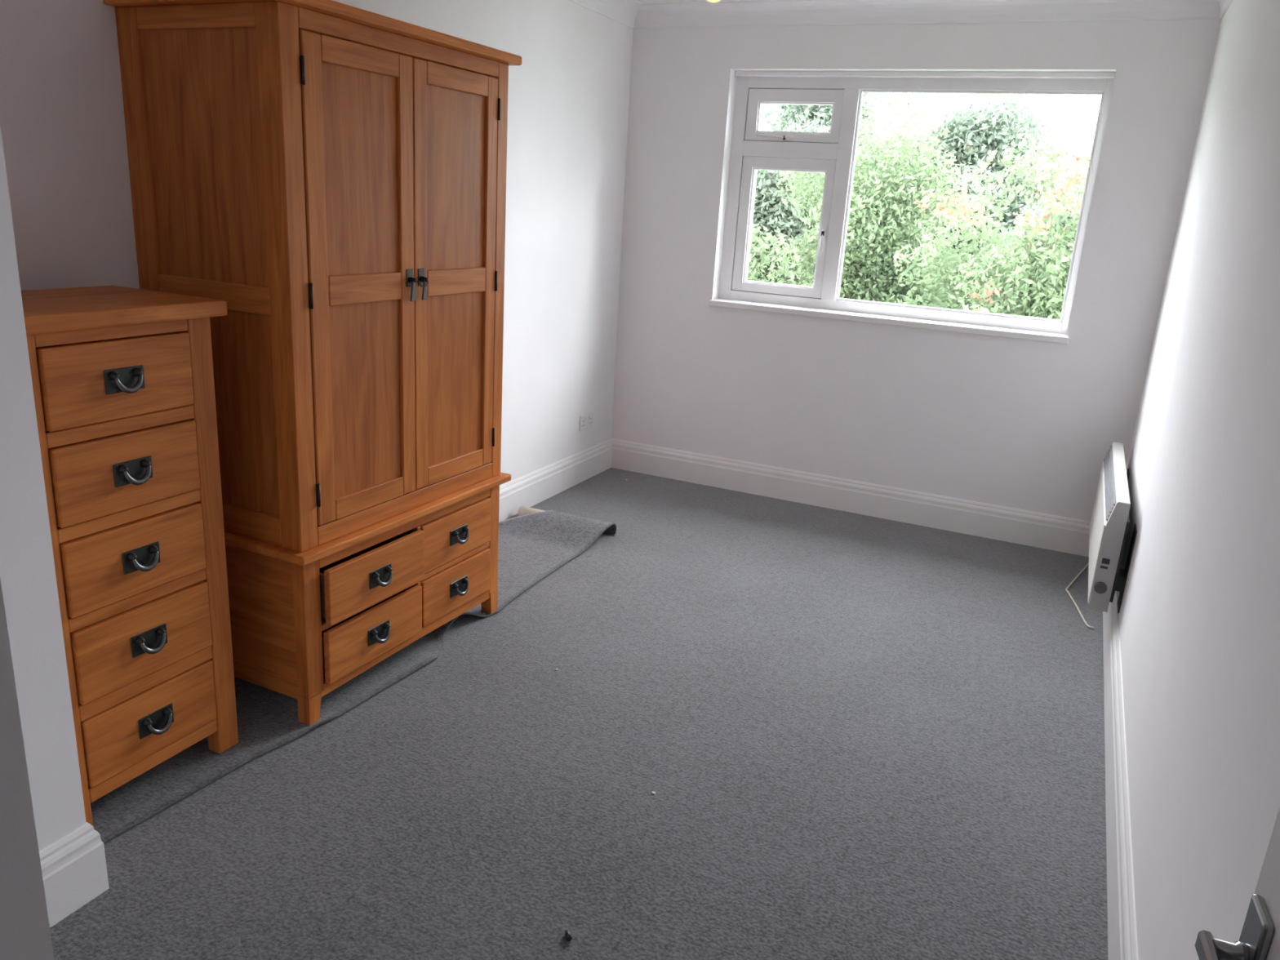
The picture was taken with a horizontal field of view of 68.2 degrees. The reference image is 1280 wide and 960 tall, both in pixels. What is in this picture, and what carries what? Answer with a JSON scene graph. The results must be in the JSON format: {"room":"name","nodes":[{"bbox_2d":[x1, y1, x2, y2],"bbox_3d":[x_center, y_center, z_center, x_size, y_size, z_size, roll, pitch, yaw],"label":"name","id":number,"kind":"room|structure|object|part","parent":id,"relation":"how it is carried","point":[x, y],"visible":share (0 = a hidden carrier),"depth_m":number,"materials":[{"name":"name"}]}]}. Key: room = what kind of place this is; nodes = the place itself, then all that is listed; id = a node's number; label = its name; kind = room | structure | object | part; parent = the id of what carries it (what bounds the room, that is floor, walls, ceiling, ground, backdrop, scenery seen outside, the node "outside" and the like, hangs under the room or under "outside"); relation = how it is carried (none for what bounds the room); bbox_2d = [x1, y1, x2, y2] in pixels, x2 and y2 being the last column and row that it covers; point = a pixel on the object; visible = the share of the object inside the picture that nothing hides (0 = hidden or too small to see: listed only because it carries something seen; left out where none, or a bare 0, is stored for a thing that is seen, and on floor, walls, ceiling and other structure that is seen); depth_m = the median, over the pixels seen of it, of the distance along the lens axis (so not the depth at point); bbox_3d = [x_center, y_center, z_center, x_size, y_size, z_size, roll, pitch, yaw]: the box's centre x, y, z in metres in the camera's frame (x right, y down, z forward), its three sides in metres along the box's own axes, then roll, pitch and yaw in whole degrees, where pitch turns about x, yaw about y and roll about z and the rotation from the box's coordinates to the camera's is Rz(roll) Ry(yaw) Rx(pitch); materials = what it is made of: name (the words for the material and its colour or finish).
{"room":"bedroom","nodes":[
{"label":"bedroom","id":0,"kind":"room"},
{"bbox_2d":[0,577,53,959],"bbox_3d":[-0.859,0.037,0.681,2.709,2.496,0.100,11,18,23],"label":"wall","id":1,"kind":"structure","parent":0,"point":[24,927],"depth_m":0.52,"materials":[{"name":"white paint"}]},
{"bbox_2d":[0,124,86,851],"bbox_3d":[-1.594,-0.249,1.493,0.645,2.496,0.831,11,18,23],"label":"wall","id":2,"kind":"structure","parent":0,"point":[28,575],"depth_m":1.82,"materials":[{"name":"white paint"}]},
{"bbox_2d":[39,438,612,927],"bbox_3d":[-0.853,0.427,3.476,0.665,0.173,4.620,11,18,23],"label":"baseboard","id":3,"kind":"structure","parent":2,"relation":"attached to","point":[73,867],"depth_m":2.05,"materials":[{"name":"white paint"}]},
{"bbox_2d":[0,0,632,485],"bbox_3d":[-1.494,-0.558,2.566,0.120,2.596,6.300,11,18,23],"label":"wall","id":4,"kind":"structure","parent":0,"point":[62,117],"depth_m":4.28,"materials":[{"name":"white paint"}]},
{"bbox_2d":[578,411,593,431],"bbox_3d":[-0.297,-0.327,5.263,0.013,0.088,0.150,11,18,23],"label":"wall socket","id":5,"kind":"object","parent":4,"relation":"attached to","point":[586,420],"visible":1,"depth_m":5.25,"materials":[{"name":"white plastic"}]},
{"bbox_2d":[568,0,643,28],"bbox_3d":[-0.791,-1.978,3.285,0.098,0.097,3.789,11,18,23],"label":"trim","id":6,"kind":"structure","parent":4,"relation":"attached to","point":[623,11],"depth_m":4.74,"materials":[{"name":"white paint"}]},
{"bbox_2d":[49,467,1108,959],"bbox_3d":[-0.273,0.926,2.425,2.949,0.120,6.600,11,18,23],"label":"floor","id":7,"kind":"structure","parent":0,"point":[855,736],"depth_m":2.61,"materials":[{"name":"grey carpet"}]},
{"bbox_2d":[90,510,616,844],"bbox_3d":[-0.908,0.502,3.406,0.598,0.073,2.706,11,18,23],"label":"carpet strip","id":8,"kind":"object","parent":7,"relation":"on","point":[531,547],"visible":0.39,"depth_m":2.88,"materials":[{"name":"grey carpet"}]},
{"bbox_2d":[21,285,238,826],"bbox_3d":[-1.347,0.178,2.323,0.411,1.228,0.558,11,18,23],"label":"dresser","id":9,"kind":"object","parent":8,"relation":"on","point":[122,377],"visible":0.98,"depth_m":2.23,"materials":[{"name":"brown wood"}]},
{"bbox_3d":[-1.305,0.272,2.078,0.045,1.190,0.062,11,18,23],"label":"leg","id":10,"kind":"part","parent":9,"relation":"part of","materials":[{"name":"brown wood"}]},
{"bbox_3d":[-1.170,-0.332,2.101,0.023,0.033,0.372,11,18,23],"label":"drawer rail","id":11,"kind":"part","parent":9,"relation":"part of","materials":[{"name":"brown wood"}]},
{"bbox_3d":[-1.299,-0.253,2.184,0.310,0.175,0.364,11,18,23],"label":"drawer","id":12,"kind":"part","parent":9,"relation":"part of","materials":[{"name":"brown wood"}]},
{"bbox_3d":[-1.183,-0.127,2.162,0.023,0.034,0.372,11,18,23],"label":"drawer rail","id":13,"kind":"part","parent":9,"relation":"part of","materials":[{"name":"brown wood"}]},
{"bbox_3d":[-1.312,-0.047,2.245,0.310,0.175,0.364,11,18,23],"label":"drawer","id":14,"kind":"part","parent":9,"relation":"part of","materials":[{"name":"brown wood"}]},
{"bbox_3d":[-1.150,-0.225,2.120,0.019,0.054,0.098,11,18,23],"label":"pull plate","id":15,"kind":"part","parent":9,"relation":"part of","materials":[{"name":"grey metal"}]},
{"bbox_3d":[-1.196,0.079,2.222,0.023,0.033,0.372,11,18,23],"label":"drawer rail","id":16,"kind":"part","parent":9,"relation":"part of","materials":[{"name":"brown wood"}]},
{"bbox_3d":[-1.142,-0.215,2.119,0.017,0.042,0.069,11,18,23],"label":"bail handle","id":17,"kind":"part","parent":9,"relation":"part of","materials":[{"name":"grey metal"}]},
{"bbox_3d":[-1.325,0.158,2.305,0.310,0.175,0.364,11,18,23],"label":"drawer","id":18,"kind":"part","parent":9,"relation":"part of","materials":[{"name":"brown wood"}]},
{"bbox_3d":[-1.163,-0.019,2.181,0.019,0.054,0.098,11,18,23],"label":"pull plate","id":19,"kind":"part","parent":9,"relation":"part of","materials":[{"name":"grey metal"}]},
{"bbox_3d":[-1.209,0.283,2.282,0.023,0.032,0.372,11,18,23],"label":"drawer rail","id":20,"kind":"part","parent":9,"relation":"part of","materials":[{"name":"brown wood"}]},
{"bbox_3d":[-1.155,-0.009,2.179,0.017,0.042,0.069,11,18,23],"label":"bail handle","id":21,"kind":"part","parent":9,"relation":"part of","materials":[{"name":"grey metal"}]},
{"bbox_3d":[-1.176,0.186,2.241,0.019,0.054,0.098,11,18,23],"label":"pull plate","id":22,"kind":"part","parent":9,"relation":"part of","materials":[{"name":"grey metal"}]},
{"bbox_3d":[-1.338,0.364,2.366,0.310,0.180,0.364,11,18,23],"label":"drawer","id":23,"kind":"part","parent":9,"relation":"part of","materials":[{"name":"brown wood"}]},
{"bbox_3d":[-1.222,0.496,2.345,0.023,0.040,0.372,11,18,23],"label":"drawer rail","id":24,"kind":"part","parent":9,"relation":"part of","materials":[{"name":"brown wood"}]},
{"bbox_3d":[-1.168,0.196,2.240,0.017,0.042,0.069,11,18,23],"label":"bail handle","id":25,"kind":"part","parent":9,"relation":"part of","materials":[{"name":"grey metal"}]},
{"bbox_3d":[-1.354,0.577,2.430,0.310,0.174,0.364,11,18,23],"label":"drawer","id":26,"kind":"part","parent":9,"relation":"part of","materials":[{"name":"brown wood"}]},
{"bbox_3d":[-1.189,0.393,2.302,0.019,0.054,0.098,11,18,23],"label":"pull plate","id":27,"kind":"part","parent":9,"relation":"part of","materials":[{"name":"grey metal"}]},
{"bbox_3d":[-1.181,0.402,2.300,0.017,0.042,0.069,11,18,23],"label":"bail handle","id":28,"kind":"part","parent":9,"relation":"part of","materials":[{"name":"grey metal"}]},
{"bbox_3d":[-1.205,0.606,2.366,0.019,0.054,0.098,11,18,23],"label":"pull plate","id":29,"kind":"part","parent":9,"relation":"part of","materials":[{"name":"grey metal"}]},
{"bbox_3d":[-1.197,0.615,2.365,0.017,0.042,0.069,11,18,23],"label":"bail handle","id":30,"kind":"part","parent":9,"relation":"part of","materials":[{"name":"grey metal"}]},
{"bbox_3d":[-1.256,0.099,2.527,0.275,1.105,0.018,11,18,23],"label":"panel","id":31,"kind":"part","parent":9,"relation":"part of","materials":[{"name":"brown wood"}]},
{"bbox_3d":[-1.122,0.171,2.461,0.045,1.190,0.066,11,18,23],"label":"leg","id":32,"kind":"part","parent":9,"relation":"part of","materials":[{"name":"brown wood"}]},
{"bbox_2d":[102,0,521,725],"bbox_3d":[-0.923,-0.372,3.002,0.627,1.949,1.036,11,18,24],"label":"wardrobe","id":33,"kind":"object","parent":8,"relation":"on","point":[298,166],"visible":0.97,"depth_m":2.64,"materials":[{"name":"brown wood"}]},
{"bbox_3d":[-1.357,-0.554,2.625,0.080,1.381,0.020,11,18,24],"label":"corner post","id":34,"kind":"part","parent":33,"relation":"part of","materials":[{"name":"brown wood"}]},
{"bbox_3d":[-1.097,-1.147,2.339,0.411,0.054,0.020,11,18,24],"label":"rail","id":35,"kind":"part","parent":33,"relation":"part of","materials":[{"name":"brown wood"}]},
{"bbox_3d":[-1.116,-0.826,2.434,0.415,0.622,0.007,11,18,24],"label":"panel","id":36,"kind":"part","parent":33,"relation":"part of","materials":[{"name":"brown wood"}]},
{"bbox_3d":[-1.138,-0.498,2.530,0.411,0.070,0.020,11,18,24],"label":"rail","id":37,"kind":"part","parent":33,"relation":"part of","materials":[{"name":"brown wood"}]},
{"bbox_3d":[-1.156,-0.199,2.619,0.415,0.561,0.007,11,18,24],"label":"panel","id":38,"kind":"part","parent":33,"relation":"part of","materials":[{"name":"brown wood"}]},
{"bbox_3d":[-1.176,0.108,2.708,0.411,0.086,0.020,11,18,24],"label":"rail","id":39,"kind":"part","parent":33,"relation":"part of","materials":[{"name":"brown wood"}]},
{"bbox_3d":[-1.193,0.384,2.796,0.476,0.445,0.020,11,18,24],"label":"panel","id":40,"kind":"part","parent":33,"relation":"part of","materials":[{"name":"brown wood"}]},
{"bbox_3d":[-0.909,-0.474,2.447,0.075,1.381,0.064,11,18,24],"label":"corner post","id":41,"kind":"part","parent":33,"relation":"part of","materials":[{"name":"brown wood"}]},
{"bbox_3d":[-0.953,0.459,2.718,0.045,0.515,0.062,11,18,24],"label":"leg","id":42,"kind":"part","parent":33,"relation":"part of","materials":[{"name":"brown wood"}]},
{"bbox_3d":[-0.876,-1.294,2.737,0.602,0.029,1.036,11,18,24],"label":"cornice","id":43,"kind":"part","parent":33,"relation":"part of","materials":[{"name":"brown wood"}]},
{"bbox_3d":[-0.736,-1.110,2.480,0.021,0.062,0.293,11,18,24],"label":"rail","id":44,"kind":"part","parent":33,"relation":"part of","materials":[{"name":"brown wood"}]},
{"bbox_3d":[-0.758,-0.829,2.565,0.007,0.536,0.301,11,18,24],"label":"panel","id":45,"kind":"part","parent":33,"relation":"part of","materials":[{"name":"brown wood"}]},
{"bbox_3d":[-0.772,-0.538,2.649,0.021,0.078,0.293,11,18,24],"label":"rail","id":46,"kind":"part","parent":33,"relation":"part of","materials":[{"name":"brown wood"}]},
{"bbox_3d":[-0.795,-0.240,2.738,0.007,0.553,0.301,11,18,24],"label":"panel","id":47,"kind":"part","parent":33,"relation":"part of","materials":[{"name":"brown wood"}]},
{"bbox_3d":[-0.809,0.050,2.822,0.021,0.060,0.293,11,18,24],"label":"rail","id":48,"kind":"part","parent":33,"relation":"part of","materials":[{"name":"brown wood"}]},
{"bbox_3d":[-1.010,0.435,3.024,0.440,0.164,0.426,11,18,24],"label":"drawer","id":49,"kind":"part","parent":33,"relation":"part of","materials":[{"name":"brown wood"}]},
{"bbox_3d":[-0.988,0.253,2.965,0.440,0.168,0.426,11,18,24],"label":"drawer","id":50,"kind":"part","parent":33,"relation":"part of","materials":[{"name":"brown wood"}]},
{"bbox_3d":[-0.803,0.476,2.931,0.019,0.054,0.098,11,18,24],"label":"pull plate","id":51,"kind":"part","parent":33,"relation":"part of","materials":[{"name":"grey metal"}]},
{"bbox_3d":[-0.782,0.294,2.873,0.019,0.054,0.098,11,18,24],"label":"pull plate","id":52,"kind":"part","parent":33,"relation":"part of","materials":[{"name":"grey metal"}]},
{"bbox_3d":[-0.795,0.485,2.930,0.017,0.042,0.069,11,18,24],"label":"bail handle","id":53,"kind":"part","parent":33,"relation":"part of","materials":[{"name":"grey metal"}]},
{"bbox_3d":[-0.774,0.303,2.871,0.017,0.042,0.069,11,18,24],"label":"bail handle","id":54,"kind":"part","parent":33,"relation":"part of","materials":[{"name":"grey metal"}]},
{"bbox_3d":[-0.645,-1.213,2.647,0.022,0.046,0.852,11,18,24],"label":"rail","id":55,"kind":"part","parent":33,"relation":"part of","materials":[{"name":"brown wood"}]},
{"bbox_3d":[-0.732,0.132,3.041,0.023,0.045,0.843,11,18,24],"label":"drawer rail","id":56,"kind":"part","parent":33,"relation":"part of","materials":[{"name":"brown wood"}]},
{"bbox_3d":[-0.725,0.060,3.022,0.022,0.056,0.852,11,18,24],"label":"rail","id":57,"kind":"part","parent":33,"relation":"part of","materials":[{"name":"brown wood"}]},
{"bbox_3d":[-0.745,0.330,3.100,0.023,0.021,0.843,11,18,24],"label":"drawer rail","id":58,"kind":"part","parent":33,"relation":"part of","materials":[{"name":"brown wood"}]},
{"bbox_3d":[-0.671,-0.596,2.791,0.026,0.051,0.028,11,18,24],"label":"handle plate","id":59,"kind":"part","parent":33,"relation":"part of","materials":[{"name":"grey metal"}]},
{"bbox_3d":[-0.671,-0.561,2.800,0.010,0.061,0.021,11,18,24],"label":"drop pull","id":60,"kind":"part","parent":33,"relation":"part of","materials":[{"name":"grey metal"}]},
{"bbox_3d":[-0.648,-0.609,2.839,0.026,0.051,0.028,11,18,24],"label":"handle plate","id":61,"kind":"part","parent":33,"relation":"part of","materials":[{"name":"grey metal"}]},
{"bbox_3d":[-0.648,-0.574,2.849,0.010,0.061,0.021,11,18,24],"label":"drop pull","id":62,"kind":"part","parent":33,"relation":"part of","materials":[{"name":"grey metal"}]},
{"bbox_3d":[-0.823,0.150,3.349,0.440,0.168,0.388,11,18,24],"label":"drawer","id":63,"kind":"part","parent":33,"relation":"part of","materials":[{"name":"brown wood"}]},
{"bbox_3d":[-0.834,0.335,3.403,0.440,0.164,0.388,11,18,24],"label":"drawer","id":64,"kind":"part","parent":33,"relation":"part of","materials":[{"name":"brown wood"}]},
{"bbox_3d":[-0.612,-0.337,3.106,0.007,0.553,0.312,11,18,24],"label":"panel","id":65,"kind":"part","parent":33,"relation":"part of","materials":[{"name":"brown wood"}]},
{"bbox_3d":[-0.626,-0.047,3.190,0.021,0.060,0.304,11,18,24],"label":"rail","id":66,"kind":"part","parent":33,"relation":"part of","materials":[{"name":"brown wood"}]},
{"bbox_3d":[-0.575,-0.925,2.933,0.007,0.536,0.312,11,18,24],"label":"panel","id":67,"kind":"part","parent":33,"relation":"part of","materials":[{"name":"brown wood"}]},
{"bbox_3d":[-0.589,-0.635,3.017,0.021,0.078,0.304,11,18,24],"label":"rail","id":68,"kind":"part","parent":33,"relation":"part of","materials":[{"name":"brown wood"}]},
{"bbox_3d":[-0.553,-1.207,2.848,0.021,0.062,0.304,11,18,24],"label":"rail","id":69,"kind":"part","parent":33,"relation":"part of","materials":[{"name":"brown wood"}]},
{"bbox_3d":[-0.628,0.375,3.311,0.019,0.054,0.098,11,18,24],"label":"pull plate","id":70,"kind":"part","parent":33,"relation":"part of","materials":[{"name":"grey metal"}]},
{"bbox_3d":[-0.617,0.190,3.257,0.019,0.054,0.098,11,18,24],"label":"pull plate","id":71,"kind":"part","parent":33,"relation":"part of","materials":[{"name":"grey metal"}]},
{"bbox_3d":[-0.620,0.385,3.309,0.017,0.042,0.069,11,18,24],"label":"bail handle","id":72,"kind":"part","parent":33,"relation":"part of","materials":[{"name":"grey metal"}]},
{"bbox_3d":[-0.609,0.200,3.255,0.017,0.042,0.069,11,18,24],"label":"bail handle","id":73,"kind":"part","parent":33,"relation":"part of","materials":[{"name":"grey metal"}]},
{"bbox_3d":[-0.559,0.252,3.504,0.045,0.515,0.058,11,18,24],"label":"leg","id":74,"kind":"part","parent":33,"relation":"part of","materials":[{"name":"brown wood"}]},
{"bbox_3d":[-0.511,-0.683,3.241,0.075,1.381,0.056,11,18,24],"label":"corner post","id":75,"kind":"part","parent":33,"relation":"part of","materials":[{"name":"brown wood"}]},
{"bbox_2d":[518,506,543,515],"bbox_3d":[-0.407,0.190,4.585,0.398,0.056,0.056,11,18,23],"label":"cardboard tube","id":76,"kind":"object","parent":7,"relation":"on","point":[522,510],"visible":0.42,"depth_m":4.62,"materials":[{"name":"beige cardboard"}]},
{"bbox_2d":[564,929,572,941],"bbox_3d":[-0.155,0.979,2.033,0.012,0.013,0.024,-3,18,-22],"label":"cap","id":77,"kind":"object","parent":7,"relation":"on","point":[567,934],"visible":1,"depth_m":2.03,"materials":[{"name":"black plastic"}]},
{"bbox_2d":[636,0,763,4],"bbox_3d":[-0.111,-1.641,1.669,2.949,0.250,6.600,11,18,23],"label":"ceiling","id":78,"kind":"structure","parent":0,"point":[643,2],"depth_m":4.72,"materials":[{"name":"white paint"}]},
{"bbox_2d":[707,0,719,2],"bbox_3d":[0.195,-1.413,2.266,0.080,0.486,0.080,11,18,23],"label":"pendant lamp","id":79,"kind":"object","parent":78,"relation":"hanging from","point":[710,1],"visible":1,"depth_m":2.33,"materials":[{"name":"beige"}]},
{"bbox_2d":[611,18,1222,521],"bbox_3d":[1.160,-1.057,4.862,2.949,2.716,0.200,11,18,23],"label":"wall","id":80,"kind":"structure","parent":0,"point":[1024,424],"depth_m":4.77,"materials":[{"name":"white paint"}]},
{"bbox_2d":[611,438,1089,556],"bbox_3d":[1.044,0.071,5.091,2.709,0.173,0.020,11,18,23],"label":"baseboard","id":81,"kind":"structure","parent":80,"relation":"attached to","point":[1025,527],"depth_m":5.02,"materials":[{"name":"white paint"}]},
{"bbox_2d":[708,71,1115,344],"bbox_3d":[1.266,-1.386,4.700,1.809,1.196,0.197,11,18,23],"label":"window","id":82,"kind":"structure","parent":80,"relation":"in","point":[833,153],"depth_m":4.81,"materials":[{"name":"white plastic"}]},
{"bbox_3d":[0.763,-1.341,5.019,0.499,0.694,0.061,11,18,23],"label":"casement sash","id":83,"kind":"part","parent":82,"relation":"part of","materials":[{"name":"white plastic"}]},
{"bbox_3d":[0.797,-1.873,4.863,0.499,0.252,0.059,11,18,23],"label":"vent sash","id":84,"kind":"part","parent":82,"relation":"part of","materials":[{"name":"white plastic"}]},
{"bbox_3d":[0.948,-1.246,4.904,0.024,0.153,0.034,11,18,23],"label":"handle","id":85,"kind":"part","parent":82,"relation":"part of","materials":[{"name":"white plastic"}]},
{"bbox_3d":[1.219,-0.823,4.838,1.809,0.035,0.140,11,18,23],"label":"sill","id":86,"kind":"part","parent":82,"relation":"part of","materials":[{"name":"white paint"}]},
{"bbox_2d":[633,0,1220,28],"bbox_3d":[1.170,-2.181,4.391,2.709,0.097,0.098,11,18,23],"label":"trim","id":87,"kind":"structure","parent":80,"relation":"attached to","point":[765,12],"depth_m":4.38,"materials":[{"name":"white paint"}]},
{"bbox_2d":[1117,0,1279,959],"bbox_3d":[1.063,-0.071,1.459,0.120,2.596,6.300,11,18,23],"label":"wall","id":88,"kind":"structure","parent":0,"point":[1199,613],"depth_m":2.00,"materials":[{"name":"white paint"}]},
{"bbox_2d":[1065,441,1137,628],"bbox_3d":[1.932,0.230,3.968,0.169,0.606,1.219,11,18,23],"label":"heater","id":89,"kind":"object","parent":88,"relation":"attached to","point":[1109,523],"visible":1,"depth_m":3.47,"materials":[{"name":"white metal"}]},
{"bbox_3d":[1.896,0.187,3.922,0.006,0.309,1.076,11,18,23],"label":"panel","id":90,"kind":"part","parent":89,"relation":"part of","materials":[{"name":"white metal"}]},
{"bbox_3d":[1.679,0.393,3.446,0.042,0.042,0.015,11,18,23],"label":"thermostat knob","id":91,"kind":"part","parent":89,"relation":"part of","materials":[{"name":"grey plastic"}]},
{"bbox_2d":[1102,558,1110,564],"bbox_3d":[1.687,0.294,3.422,0.025,0.020,0.005,11,18,23],"label":"rocker switch","id":92,"kind":"object","parent":89,"relation":"attached to","point":[1104,561],"depth_m":3.42,"materials":[{"name":"black plastic"}]},
{"bbox_3d":[1.961,0.180,3.889,0.014,0.312,1.040,11,18,23],"label":"plate","id":93,"kind":"part","parent":89,"relation":"part of","materials":[{"name":"metal"}]},
{"bbox_2d":[1102,591,1137,959],"bbox_3d":[1.286,0.835,2.550,0.020,0.173,4.620,11,18,23],"label":"baseboard","id":94,"kind":"structure","parent":88,"relation":"attached to","point":[1122,919],"depth_m":2.42,"materials":[{"name":"white paint"}]},
{"bbox_2d":[1217,0,1232,18],"bbox_3d":[1.393,-1.433,1.899,0.098,0.097,4.620,11,18,23],"label":"trim","id":95,"kind":"structure","parent":88,"relation":"attached to","point":[1224,4],"depth_m":3.81,"materials":[{"name":"white paint"}]},
{"bbox_2d":[1195,806,1279,959],"bbox_3d":[0.415,0.419,0.542,0.077,1.973,0.560,9,17,18],"label":"door","id":96,"kind":"structure","parent":88,"relation":"in","point":[1260,937],"depth_m":0.76,"materials":[{"name":"white paint"}]},
{"bbox_3d":[0.461,0.397,0.734,0.034,0.022,0.111,9,17,19],"label":"lever","id":97,"kind":"part","parent":96,"relation":"part of","materials":[{"name":"silver metal"}]},
{"bbox_3d":[0.494,0.414,0.776,0.008,0.148,0.042,9,17,19],"label":"handle plate","id":98,"kind":"part","parent":96,"relation":"part of","materials":[{"name":"silver metal"}]},
{"label":"outside","id":99,"kind":"structure","parent":0,"visible":0},
{"bbox_3d":[9.239,-2.642,26.284,44.000,0.200,44.700,11,18,23],"label":"lawn","id":100,"kind":"structure","parent":99,"visible":0},
{"bbox_2d":[747,199,801,284],"bbox_3d":[0.793,-1.788,13.100,2.652,4.630,2.265,11,18,23],"label":"leafy tree","id":101,"kind":"object","parent":100,"relation":"on","point":[754,238],"visible":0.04,"depth_m":12.37,"materials":[{"name":"green plant"}]},
{"bbox_2d":[749,104,866,284],"bbox_3d":[2.377,-4.809,19.648,5.136,6.911,3.983,11,18,23],"label":"leafy tree","id":102,"kind":"object","parent":100,"relation":"on","point":[770,212],"visible":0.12,"depth_m":18.38,"materials":[{"name":"green plant"}]},
{"bbox_2d":[768,92,925,284],"bbox_3d":[5.617,-8.191,28.807,6.357,8.609,5.201,11,18,23],"label":"leafy tree","id":103,"kind":"object","parent":100,"relation":"on","point":[795,112],"visible":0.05,"depth_m":27.20,"materials":[{"name":"green plant"}]},
{"bbox_2d":[775,92,976,308],"bbox_3d":[3.531,-2.817,14.464,3.238,6.159,3.379,11,18,23],"label":"bush","id":104,"kind":"object","parent":100,"relation":"on","point":[868,268],"visible":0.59,"depth_m":13.22,"materials":[{"name":"green plant"}]},
{"bbox_2d":[857,93,1069,307],"bbox_3d":[7.016,-5.258,21.744,4.818,7.145,4.221,4,16,0],"label":"leafy tree","id":105,"kind":"object","parent":100,"relation":"on","point":[969,132],"visible":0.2,"depth_m":20.34,"materials":[{"name":"green plant"}]},
{"bbox_2d":[961,303,1016,315],"bbox_3d":[3.478,0.003,9.579,1.664,3.506,1.418,0,17,-10],"label":"shrub","id":106,"kind":"object","parent":100,"relation":"on","point":[965,307],"visible":0.02,"depth_m":9.22,"materials":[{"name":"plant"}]},
{"bbox_2d":[890,128,1091,319],"bbox_3d":[4.185,-1.397,11.359,2.868,5.272,2.461,11,18,23],"label":"bush","id":107,"kind":"object","parent":100,"relation":"on","point":[1046,287],"visible":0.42,"depth_m":10.55,"materials":[{"name":"green plant"}]},
{"bbox_2d":[960,177,1085,306],"bbox_3d":[7.739,-2.936,17.528,2.959,5.166,3.703,-7,19,-32],"label":"leafy tree","id":108,"kind":"object","parent":100,"relation":"on","point":[1037,213],"visible":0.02,"depth_m":16.64,"materials":[{"name":"green plant"}]}
]}

